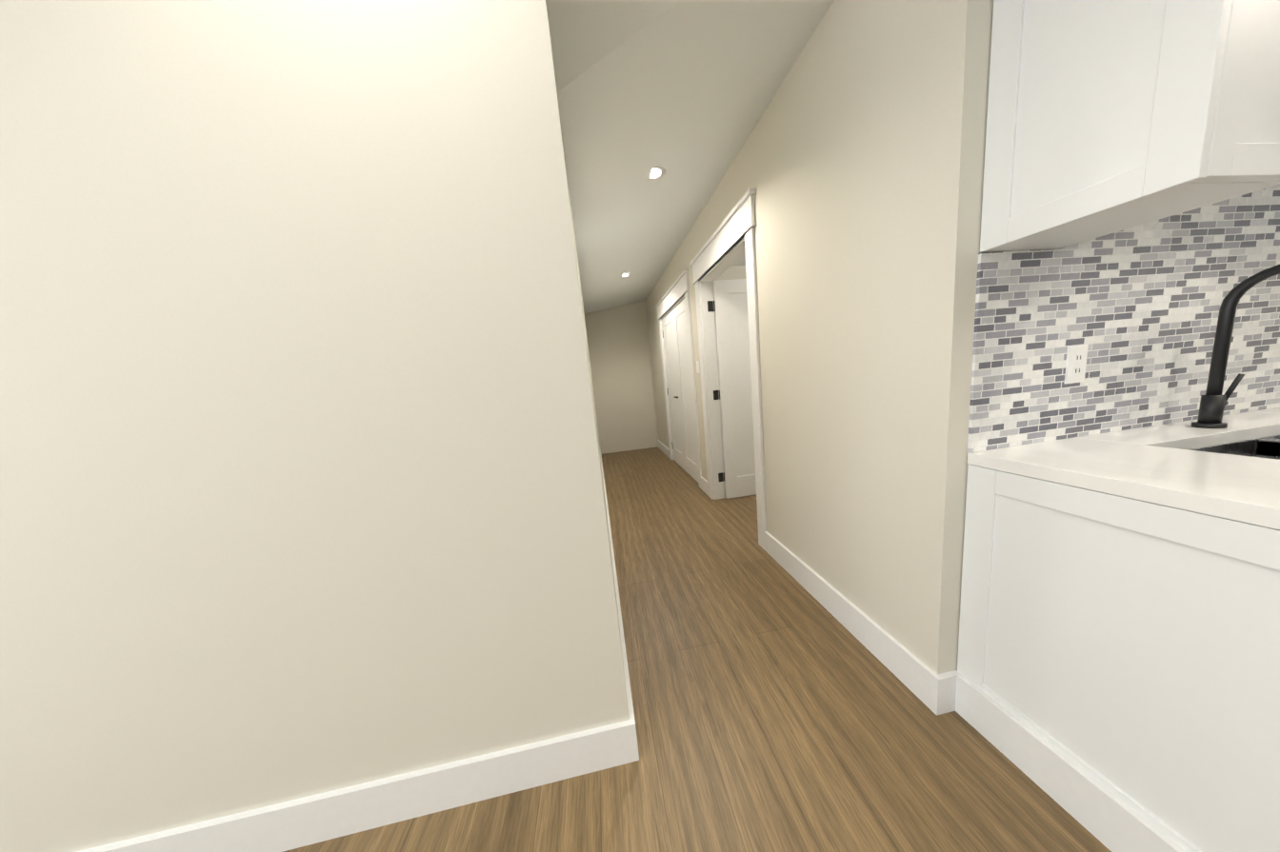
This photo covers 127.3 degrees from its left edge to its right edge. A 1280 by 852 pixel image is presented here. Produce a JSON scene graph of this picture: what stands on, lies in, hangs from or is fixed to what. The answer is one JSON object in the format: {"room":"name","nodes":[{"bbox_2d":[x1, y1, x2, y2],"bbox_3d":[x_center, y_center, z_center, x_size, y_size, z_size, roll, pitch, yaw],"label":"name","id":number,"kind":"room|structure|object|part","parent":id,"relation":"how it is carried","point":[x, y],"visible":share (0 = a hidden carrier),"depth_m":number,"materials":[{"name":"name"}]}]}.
{"room":"kitchen","nodes":[
{"label":"kitchen","id":0,"kind":"room"},
{"bbox_2d":[0,0,586,851],"bbox_3d":[-2.166,-0.509,0.578,3.750,3.700,0.110,-7,8,-8],"label":"wall","id":1,"kind":"structure","parent":0,"point":[326,387],"depth_m":0.77,"materials":[{"name":"beige paint"}]},
{"bbox_2d":[77,721,629,851],"bbox_3d":[-1.943,1.247,0.777,3.840,0.140,0.016,-7,8,-8],"label":"baseboard","id":2,"kind":"structure","parent":1,"relation":"attached to","point":[342,812],"depth_m":0.93,"materials":[{"name":"white paint"}]},
{"bbox_2d":[487,0,629,730],"bbox_3d":[-0.599,-1.028,3.119,0.110,3.700,4.770,-7,8,-8],"label":"wall","id":3,"kind":"structure","parent":0,"point":[521,40],"depth_m":0.85,"materials":[{"name":"beige paint"}]},
{"bbox_2d":[600,446,639,762],"bbox_3d":[-0.358,0.726,3.320,0.016,0.140,4.676,-7,8,-8],"label":"baseboard","id":4,"kind":"structure","parent":3,"relation":"attached to","point":[631,748],"depth_m":1.15,"materials":[{"name":"white paint"}]},
{"bbox_2d":[590,300,657,453],"bbox_3d":[-0.366,-1.393,5.481,1.047,3.700,0.110,-7,8,-8],"label":"wall","id":5,"kind":"structure","parent":0,"point":[622,354],"depth_m":5.51,"materials":[{"name":"beige paint"}]},
{"bbox_2d":[546,0,833,314],"bbox_3d":[-1.694,-1.716,0.521,4.937,1.210,9.250,-7,8,-8],"label":"ceiling","id":6,"kind":"structure","parent":0,"point":[682,92],"depth_m":1.48,"materials":[{"name":"white paint"}]},
{"bbox_2d":[622,273,630,277],"bbox_3d":[-0.187,-1.793,3.768,0.155,0.004,0.155,-7,8,-14],"label":"recessed light","id":7,"kind":"object","parent":6,"relation":"in","point":[624,274],"depth_m":3.76,"materials":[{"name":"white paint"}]},
{"bbox_2d":[647,164,665,181],"bbox_3d":[0.083,-1.556,1.954,0.155,0.004,0.155,-7,8,-14],"label":"recessed light","id":8,"kind":"object","parent":6,"relation":"in","point":[658,171],"depth_m":1.95,"materials":[{"name":"white paint"}]},
{"bbox_2d":[282,447,1111,851],"bbox_3d":[0.107,1.079,1.282,8.050,0.060,9.300,-7,8,-8],"label":"floor","id":9,"kind":"structure","parent":0,"point":[778,707],"depth_m":1.03,"materials":[{"name":"brown wood"}]},
{"bbox_2d":[957,464,1279,851],"bbox_3d":[1.279,0.568,0.764,0.357,0.872,0.621,-7,8,-8],"label":"base cabinet","id":10,"kind":"object","parent":9,"relation":"on","point":[1126,650],"visible":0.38,"depth_m":0.69,"materials":[{"name":"white paint"}]},
{"bbox_2d":[955,674,1185,851],"bbox_3d":[1.131,0.951,0.785,0.016,0.140,0.608,-7,8,-8],"label":"baseboard","id":11,"kind":"structure","parent":10,"relation":"attached to","point":[1107,819],"depth_m":0.84,"materials":[{"name":"white paint"}]},
{"bbox_2d":[967,407,1279,530],"bbox_3d":[2.426,0.082,0.865,2.758,0.236,0.636,-7,8,-8],"label":"countertop","id":12,"kind":"structure","parent":10,"relation":"on","point":[1231,471],"depth_m":0.79,"materials":[{"name":"stone"}]},
{"bbox_2d":[1190,264,1279,428],"bbox_3d":[1.797,-0.218,0.880,0.083,0.468,0.236,-7,8,-8],"label":"faucet","id":13,"kind":"object","parent":12,"relation":"on","point":[1213,402],"visible":1,"depth_m":0.96,"materials":[{"name":"metal"}]},
{"bbox_2d":[713,265,746,280],"bbox_3d":[2.038,-0.861,4.068,2.973,2.600,0.100,-7,8,-8],"label":"wall","id":14,"kind":"structure","parent":0,"point":[732,272],"depth_m":3.75,"materials":[{"name":"beige paint"}]},
{"bbox_2d":[731,253,745,265],"bbox_3d":[2.087,-1.877,2.821,2.973,0.050,2.300,-7,8,-8],"label":"ceiling","id":15,"kind":"structure","parent":0,"point":[741,261],"depth_m":3.63,"materials":[{"name":"white paint"}]},
{"bbox_2d":[645,0,991,675],"bbox_3d":[0.551,-1.154,3.228,0.110,3.700,4.860,-7,8,-8],"label":"wall","id":16,"kind":"structure","parent":0,"point":[857,162],"depth_m":1.17,"materials":[{"name":"beige paint"}]},
{"bbox_2d":[657,439,669,458],"bbox_3d":[0.388,0.370,5.283,0.016,0.140,0.950,-7,8,-8],"label":"baseboard","id":17,"kind":"structure","parent":16,"relation":"attached to","point":[662,447],"depth_m":5.23,"materials":[{"name":"white paint"}]},
{"bbox_2d":[655,269,700,488],"bbox_3d":[0.479,-0.516,3.968,0.096,2.243,1.488,-7,8,-8],"label":"door frame","id":18,"kind":"structure","parent":16,"relation":"attached to","point":[679,290],"depth_m":3.46,"materials":[{"name":"white paint"}]},
{"bbox_2d":[661,298,698,482],"bbox_3d":[0.498,-0.414,3.984,0.058,2.020,1.210,-7,8,-8],"label":"closet door","id":19,"kind":"structure","parent":16,"relation":"in","point":[674,325],"depth_m":3.90,"materials":[{"name":"white paint"}]},
{"bbox_2d":[685,188,766,550],"bbox_3d":[0.738,-0.333,2.532,0.188,2.243,1.128,-7,8,-8],"label":"door frame","id":20,"kind":"structure","parent":16,"relation":"attached to","point":[733,235],"depth_m":2.37,"materials":[{"name":"white paint"}]},
{"bbox_2d":[707,279,756,499],"bbox_3d":[1.138,-0.333,2.997,0.909,2.020,0.058,-7,8,-8],"label":"bedroom door","id":21,"kind":"structure","parent":16,"relation":"in","point":[731,326],"depth_m":2.95,"materials":[{"name":"white paint"}]},
{"bbox_3d":[0.719,-0.290,2.964,0.065,1.690,0.012,-7,8,-8],"label":"door hinges","id":22,"kind":"part","parent":21,"relation":"part of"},
{"bbox_2d":[764,531,953,716],"bbox_3d":[0.935,0.850,1.612,0.019,0.140,1.096,-7,8,-8],"label":"baseboard","id":23,"kind":"structure","parent":16,"relation":"attached to","point":[934,690],"depth_m":1.31,"materials":[{"name":"white paint"}]},
{"bbox_2d":[955,0,1053,671],"bbox_3d":[2.328,-1.015,1.089,2.870,3.700,0.110,-7,8,-8],"label":"wall","id":24,"kind":"structure","parent":0,"point":[978,252],"depth_m":0.89,"materials":[{"name":"beige paint"}]},
{"bbox_2d":[967,184,1279,452],"bbox_3d":[2.325,-0.555,1.089,2.759,0.972,0.008,-7,8,-8],"label":"tile backsplash","id":25,"kind":"structure","parent":24,"relation":"attached to","point":[1136,309],"depth_m":1.00,"materials":[{"name":"tile"}]},
{"bbox_2d":[1064,344,1088,383],"bbox_3d":[1.356,-0.192,0.984,0.070,0.116,0.007,-7,8,-8],"label":"electrical outlet plate","id":26,"kind":"object","parent":25,"relation":"attached to","point":[1076,363],"visible":1,"depth_m":0.97,"materials":[{"name":"white plastic"}]},
{"bbox_2d":[980,0,1279,252],"bbox_3d":[1.107,-0.912,0.694,0.336,0.860,0.330,-7,8,-8],"label":"upper cabinet","id":27,"kind":"object","parent":24,"relation":"attached to","point":[1105,117],"visible":1,"depth_m":0.64,"materials":[{"name":"white paint"}]},
{"bbox_3d":[3.958,-0.471,-0.074,0.130,2.650,2.788,-7,8,-8],"label":"wall","id":28,"kind":"structure","parent":0,"visible":0},
{"bbox_2d":[696,360,699,373],"bbox_3d":[0.569,-0.584,3.132,0.007,0.116,0.072,-7,8,-8],"label":"switch plate","id":29,"kind":"object","parent":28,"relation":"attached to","point":[697,367],"visible":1,"depth_m":3.09,"materials":[{"name":"white plastic"}]}
]}

